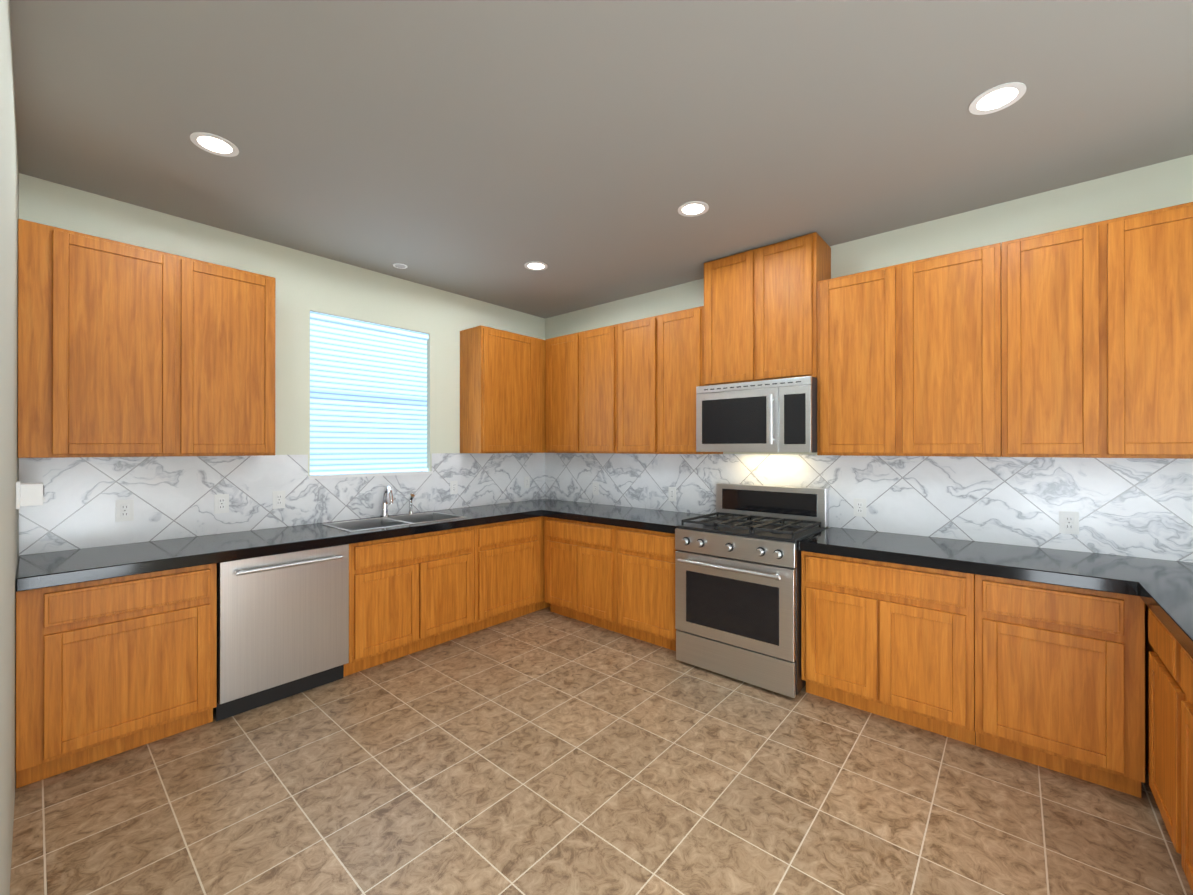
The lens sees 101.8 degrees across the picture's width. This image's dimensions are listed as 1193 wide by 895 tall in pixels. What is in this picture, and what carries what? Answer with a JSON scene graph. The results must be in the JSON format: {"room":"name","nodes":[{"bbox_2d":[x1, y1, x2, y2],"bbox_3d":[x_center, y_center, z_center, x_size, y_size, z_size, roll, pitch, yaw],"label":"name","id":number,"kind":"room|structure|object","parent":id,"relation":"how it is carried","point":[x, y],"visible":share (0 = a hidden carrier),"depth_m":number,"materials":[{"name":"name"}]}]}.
{"room":"kitchen","nodes":[
{"label":"kitchen","id":0,"kind":"room"},
{"bbox_2d":[0,0,18,894],"bbox_3d":[-1.857,0.040,1.456,2.620,2.755,0.120,0,0,41],"label":"wall","id":1,"kind":"structure","parent":0,"point":[9,191],"depth_m":1.40,"materials":[{"name":"paint"}]},
{"bbox_2d":[16,481,44,508],"bbox_3d":[-2.406,0.198,2.060,0.140,0.110,0.080,0,0,41],"label":"thermostat","id":2,"kind":"object","parent":1,"relation":"attached to","point":[29,494],"visible":1,"depth_m":2.02,"materials":[{"name":"plastic"}]},
{"bbox_2d":[18,173,544,558],"bbox_3d":[-2.985,0.041,2.261,0.140,2.755,7.640,0,0,41],"label":"wall","id":3,"kind":"structure","parent":0,"point":[306,284],"depth_m":3.29,"materials":[{"name":"paint"}]},
{"bbox_2d":[18,219,275,457],"bbox_3d":[-2.360,-0.486,2.626,0.328,1.067,0.993,0,0,41],"label":"upper cabinet","id":4,"kind":"object","parent":3,"relation":"attached to","point":[126,350],"visible":1,"depth_m":2.44,"materials":[{"name":"brown wood"}]},
{"bbox_2d":[19,453,542,554],"bbox_3d":[-1.669,0.287,3.672,0.010,0.477,3.480,0,0,41],"label":"backsplash","id":5,"kind":"structure","parent":3,"relation":"attached to","point":[173,496],"depth_m":2.94,"materials":[{"name":"stone"}]},
{"bbox_2d":[115,499,133,521],"bbox_3d":[-2.557,0.342,2.625,0.008,0.115,0.072,0,0,41],"label":"electrical outlet","id":6,"kind":"object","parent":5,"relation":"attached to","point":[124,510],"visible":1,"depth_m":2.62,"materials":[{"name":"plastic"}]},
{"bbox_2d":[214,494,228,513],"bbox_3d":[-2.280,0.342,2.947,0.008,0.115,0.072,0,0,41],"label":"electrical outlet","id":7,"kind":"object","parent":5,"relation":"attached to","point":[221,503],"visible":1,"depth_m":2.94,"materials":[{"name":"plastic"}]},
{"bbox_2d":[273,491,284,508],"bbox_3d":[-2.082,0.343,3.177,0.008,0.115,0.072,0,0,41],"label":"electrical outlet","id":8,"kind":"object","parent":5,"relation":"attached to","point":[278,499],"visible":1,"depth_m":3.17,"materials":[{"name":"plastic"}]},
{"bbox_2d":[450,481,457,493],"bbox_3d":[-1.226,0.344,4.171,0.008,0.115,0.072,0,0,41],"label":"electrical outlet","id":9,"kind":"object","parent":5,"relation":"attached to","point":[453,487],"visible":1,"depth_m":4.17,"materials":[{"name":"plastic"}]},
{"bbox_2d":[524,476,529,487],"bbox_3d":[-0.688,0.345,4.796,0.008,0.115,0.072,0,0,41],"label":"electrical outlet","id":10,"kind":"object","parent":5,"relation":"attached to","point":[527,482],"visible":1,"depth_m":4.80,"materials":[{"name":"plastic"}]},
{"bbox_2d":[310,311,427,474],"bbox_3d":[-1.704,-0.374,3.698,0.050,1.136,0.891,0,0,41],"label":"window blinds","id":11,"kind":"object","parent":3,"relation":"attached to","point":[368,397],"visible":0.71,"depth_m":3.65,"materials":[{"name":"white plastic"}]},
{"bbox_2d":[308,471,432,478],"bbox_3d":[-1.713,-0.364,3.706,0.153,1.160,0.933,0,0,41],"label":"window sill","id":12,"kind":"structure","parent":3,"relation":"in","point":[365,474],"depth_m":3.61,"materials":[{"name":"white paint"}]},
{"bbox_2d":[460,325,545,452],"bbox_3d":[-0.739,-0.483,4.509,0.328,1.067,1.018,0,0,41],"label":"upper cabinet","id":13,"kind":"object","parent":3,"relation":"attached to","point":[502,391],"visible":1,"depth_m":4.20,"materials":[{"name":"brown wood"}]},
{"bbox_2d":[10,607,1192,894],"bbox_3d":[-1.156,1.466,0.685,4.965,0.100,7.640,0,0,41],"label":"floor","id":14,"kind":"structure","parent":0,"point":[544,751],"depth_m":1.95,"materials":[{"name":"tile"}]},
{"bbox_2d":[16,563,216,787],"bbox_3d":[-2.359,0.999,2.400,0.621,0.840,0.654,0,0,41],"label":"base cabinet","id":15,"kind":"object","parent":14,"relation":"on","point":[105,668],"visible":0.92,"depth_m":2.17,"materials":[{"name":"brown wood"}]},
{"bbox_2d":[213,544,348,721],"bbox_3d":[-1.905,1.002,2.869,0.641,0.836,0.628,0,0,41],"label":"dishwasher","id":16,"kind":"object","parent":14,"relation":"on","point":[283,626],"visible":0.83,"depth_m":2.66,"materials":[{"name":"silver metal"}]},
{"bbox_2d":[344,526,473,676],"bbox_3d":[-1.429,1.000,3.480,0.621,0.840,0.906,0,0,41],"label":"base cabinet","id":17,"kind":"object","parent":14,"relation":"on","point":[409,594],"visible":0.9,"depth_m":3.23,"materials":[{"name":"brown wood"}]},
{"bbox_2d":[468,517,539,633],"bbox_3d":[-0.930,1.001,4.061,0.620,0.840,0.620,0,0,41],"label":"base cabinet","id":18,"kind":"object","parent":14,"relation":"on","point":[508,570],"depth_m":3.85,"materials":[{"name":"brown wood"}]},
{"bbox_2d":[540,516,549,609],"bbox_3d":[-0.528,1.002,4.528,0.620,0.840,0.712,0,0,41],"label":"base cabinet","id":19,"kind":"object","parent":14,"relation":"on","point":[543,604],"depth_m":4.16,"materials":[{"name":"brown wood"}]},
{"bbox_2d":[16,499,582,591],"bbox_3d":[-1.419,0.553,3.462,0.661,0.055,3.491,0,0,41],"label":"countertop","id":20,"kind":"structure","parent":19,"relation":"on","point":[58,568],"depth_m":2.58,"materials":[{"name":"black stone"}]},
{"bbox_2d":[322,512,464,531],"bbox_3d":[-1.425,0.623,3.470,0.457,0.204,0.842,0,0,41],"label":"sink","id":21,"kind":"object","parent":20,"relation":"in","point":[372,523],"visible":0.38,"depth_m":3.54,"materials":[{"name":"metal"}]},
{"bbox_2d":[380,485,414,516],"bbox_3d":[-1.478,0.403,3.668,0.266,0.246,0.304,0,0,41],"label":"faucet","id":22,"kind":"object","parent":20,"relation":"on","point":[385,505],"visible":0.94,"depth_m":3.65,"materials":[{"name":"silver metal"}]},
{"bbox_2d":[544,517,621,633],"bbox_3d":[0.036,1.001,4.103,0.786,0.840,0.621,0,0,41],"label":"base cabinet","id":23,"kind":"object","parent":14,"relation":"on","point":[579,570],"visible":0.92,"depth_m":3.84,"materials":[{"name":"brown wood"}]},
{"bbox_2d":[544,503,715,533],"bbox_3d":[0.255,0.554,3.897,1.309,0.055,0.647,0,0,41],"label":"countertop","id":24,"kind":"structure","parent":23,"relation":"on","point":[663,521],"depth_m":3.78,"materials":[{"name":"black stone"}]},
{"bbox_2d":[616,526,677,650],"bbox_3d":[0.547,1.001,3.663,0.558,0.840,0.621,0,0,41],"label":"base cabinet","id":25,"kind":"object","parent":14,"relation":"on","point":[645,585],"visible":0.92,"depth_m":3.44,"materials":[{"name":"brown wood"}]},
{"bbox_2d":[675,483,828,697],"bbox_3d":[1.001,0.845,3.165,0.770,1.150,0.727,0,0,41],"label":"range","id":26,"kind":"object","parent":14,"relation":"on","point":[738,587],"visible":0.94,"depth_m":2.96,"materials":[{"name":"silver metal"}]},
{"bbox_2d":[801,551,975,745],"bbox_3d":[1.645,0.999,2.717,0.776,0.840,0.621,0,0,41],"label":"base cabinet","id":27,"kind":"object","parent":14,"relation":"on","point":[894,641],"visible":0.98,"depth_m":2.45,"materials":[{"name":"brown wood"}]},
{"bbox_2d":[798,527,1127,594],"bbox_3d":[1.823,0.552,2.548,1.273,0.055,0.647,0,0,41],"label":"countertop","id":28,"kind":"structure","parent":27,"relation":"on","point":[1076,569],"depth_m":2.35,"materials":[{"name":"black stone"}]},
{"bbox_2d":[975,574,1144,797],"bbox_3d":[2.141,0.999,2.291,0.528,0.840,0.621,0,0,41],"label":"base cabinet","id":29,"kind":"object","parent":14,"relation":"on","point":[1060,679],"visible":0.96,"depth_m":2.05,"materials":[{"name":"brown wood"}]},
{"bbox_2d":[1145,604,1188,853],"bbox_3d":[2.423,0.998,1.738,0.624,0.840,1.090,0,0,41],"label":"base cabinet","id":30,"kind":"object","parent":14,"relation":"on","point":[1165,694],"visible":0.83,"depth_m":1.68,"materials":[{"name":"brown wood"}]},
{"bbox_2d":[1181,646,1192,892],"bbox_3d":[1.757,0.997,0.964,0.624,0.840,0.950,0,0,41],"label":"base cabinet","id":31,"kind":"object","parent":14,"relation":"on","point":[1187,768],"visible":0.9,"depth_m":1.46,"materials":[{"name":"brown wood"}]},
{"bbox_2d":[1108,554,1192,658],"bbox_3d":[2.098,0.550,1.386,0.660,0.055,2.048,0,0,41],"label":"countertop","id":32,"kind":"structure","parent":31,"relation":"on","point":[1162,590],"depth_m":1.82,"materials":[{"name":"black stone"}]},
{"bbox_2d":[10,0,1192,317],"bbox_3d":[-1.156,-1.389,0.689,4.965,0.100,7.640,0,0,41],"label":"ceiling","id":33,"kind":"structure","parent":0,"point":[488,150],"depth_m":1.97,"materials":[{"name":"paint"}]},
{"bbox_2d":[190,132,238,156],"bbox_3d":[-1.682,-1.334,2.136,0.170,0.004,0.170,0,0,41],"label":"recessed light","id":34,"kind":"object","parent":33,"relation":"in","point":[215,143],"visible":1,"depth_m":2.13,"materials":[{"name":"white plastic"}]},
{"bbox_2d":[393,263,406,268],"bbox_3d":[-1.441,-1.332,3.555,0.100,0.004,0.100,0,0,41],"label":"recessed light","id":35,"kind":"object","parent":33,"relation":"in","point":[399,265],"visible":1,"depth_m":3.55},
{"bbox_2d":[524,262,547,270],"bbox_3d":[-0.444,-1.332,3.559,0.170,0.004,0.170,0,0,41],"label":"recessed light","id":36,"kind":"object","parent":33,"relation":"in","point":[536,266],"visible":1,"depth_m":3.56,"materials":[{"name":"white plastic"}]},
{"bbox_2d":[678,201,708,216],"bbox_3d":[0.541,-1.333,2.711,0.170,0.004,0.170,0,0,41],"label":"recessed light","id":37,"kind":"object","parent":33,"relation":"in","point":[694,207],"visible":1,"depth_m":2.70,"materials":[{"name":"white plastic"}]},
{"bbox_2d":[969,82,1025,114],"bbox_3d":[1.534,-1.335,1.857,0.170,0.004,0.170,0,0,41],"label":"recessed light","id":38,"kind":"object","parent":33,"relation":"in","point":[996,97],"visible":1,"depth_m":1.85,"materials":[{"name":"white plastic"}]},
{"bbox_2d":[545,154,1192,528],"bbox_3d":[1.343,0.043,3.483,4.825,2.755,0.140,0,0,41],"label":"wall","id":39,"kind":"structure","parent":0,"point":[1169,183],"depth_m":2.71,"materials":[{"name":"paint"}]},
{"bbox_2d":[546,324,616,452],"bbox_3d":[-0.061,-0.484,4.381,0.857,1.067,0.328,0,0,41],"label":"upper cabinet","id":40,"kind":"object","parent":39,"relation":"attached to","point":[581,392],"visible":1,"depth_m":4.22,"materials":[{"name":"brown wood"}]},
{"bbox_2d":[617,306,722,453],"bbox_3d":[0.565,-0.484,3.843,0.789,1.067,0.328,0,0,41],"label":"upper cabinet","id":41,"kind":"object","parent":39,"relation":"attached to","point":[660,368],"visible":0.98,"depth_m":3.69,"materials":[{"name":"brown wood"}]},
{"bbox_2d":[704,232,830,385],"bbox_3d":[1.154,-0.877,3.333,0.767,0.891,0.333,0,0,41],"label":"upper cabinet","id":42,"kind":"object","parent":39,"relation":"attached to","point":[760,313],"visible":0.92,"depth_m":3.17,"materials":[{"name":"brown wood"}]},
{"bbox_2d":[696,376,816,451],"bbox_3d":[1.109,-0.198,3.279,0.766,0.456,0.471,0,0,41],"label":"microwave","id":43,"kind":"object","parent":42,"relation":"attached to","point":[776,415],"visible":1,"depth_m":3.09,"materials":[{"name":"silver metal"}]},
{"bbox_2d":[543,453,1192,562],"bbox_3d":[1.240,0.287,3.470,4.681,0.477,0.010,0,0,41],"label":"backsplash","id":44,"kind":"structure","parent":39,"relation":"attached to","point":[1138,507],"depth_m":2.78,"materials":[{"name":"stone"}]},
{"bbox_2d":[593,482,598,494],"bbox_3d":[-0.009,0.385,4.533,0.072,0.115,0.008,0,0,41],"label":"electrical outlet","id":45,"kind":"object","parent":44,"relation":"attached to","point":[595,488],"visible":1,"depth_m":4.53,"materials":[{"name":"plastic"}]},
{"bbox_2d":[668,487,675,500],"bbox_3d":[0.623,0.384,3.989,0.072,0.115,0.008,0,0,41],"label":"electrical outlet","id":46,"kind":"object","parent":44,"relation":"attached to","point":[671,493],"visible":1,"depth_m":3.99,"materials":[{"name":"plastic"}]},
{"bbox_2d":[854,498,865,516],"bbox_3d":[1.676,0.382,3.083,0.072,0.115,0.008,0,0,41],"label":"electrical outlet","id":47,"kind":"object","parent":44,"relation":"attached to","point":[859,507],"visible":1,"depth_m":3.08,"materials":[{"name":"plastic"}]},
{"bbox_2d":[1059,511,1078,534],"bbox_3d":[2.400,0.382,2.459,0.072,0.115,0.008,0,0,41],"label":"electrical outlet","id":48,"kind":"object","parent":44,"relation":"attached to","point":[1068,522],"visible":1,"depth_m":2.46,"materials":[{"name":"plastic"}]},
{"bbox_2d":[817,243,1001,456],"bbox_3d":[1.776,-0.486,2.800,0.866,1.067,0.328,0,0,41],"label":"upper cabinet","id":49,"kind":"object","parent":39,"relation":"attached to","point":[908,358],"visible":0.96,"depth_m":2.63,"materials":[{"name":"brown wood"}]},
{"bbox_2d":[1001,202,1192,458],"bbox_3d":[2.371,-0.487,2.288,0.700,1.067,0.328,0,0,41],"label":"upper cabinet","id":50,"kind":"object","parent":39,"relation":"attached to","point":[1096,339],"visible":1,"depth_m":2.18,"materials":[{"name":"brown wood"}]}
]}

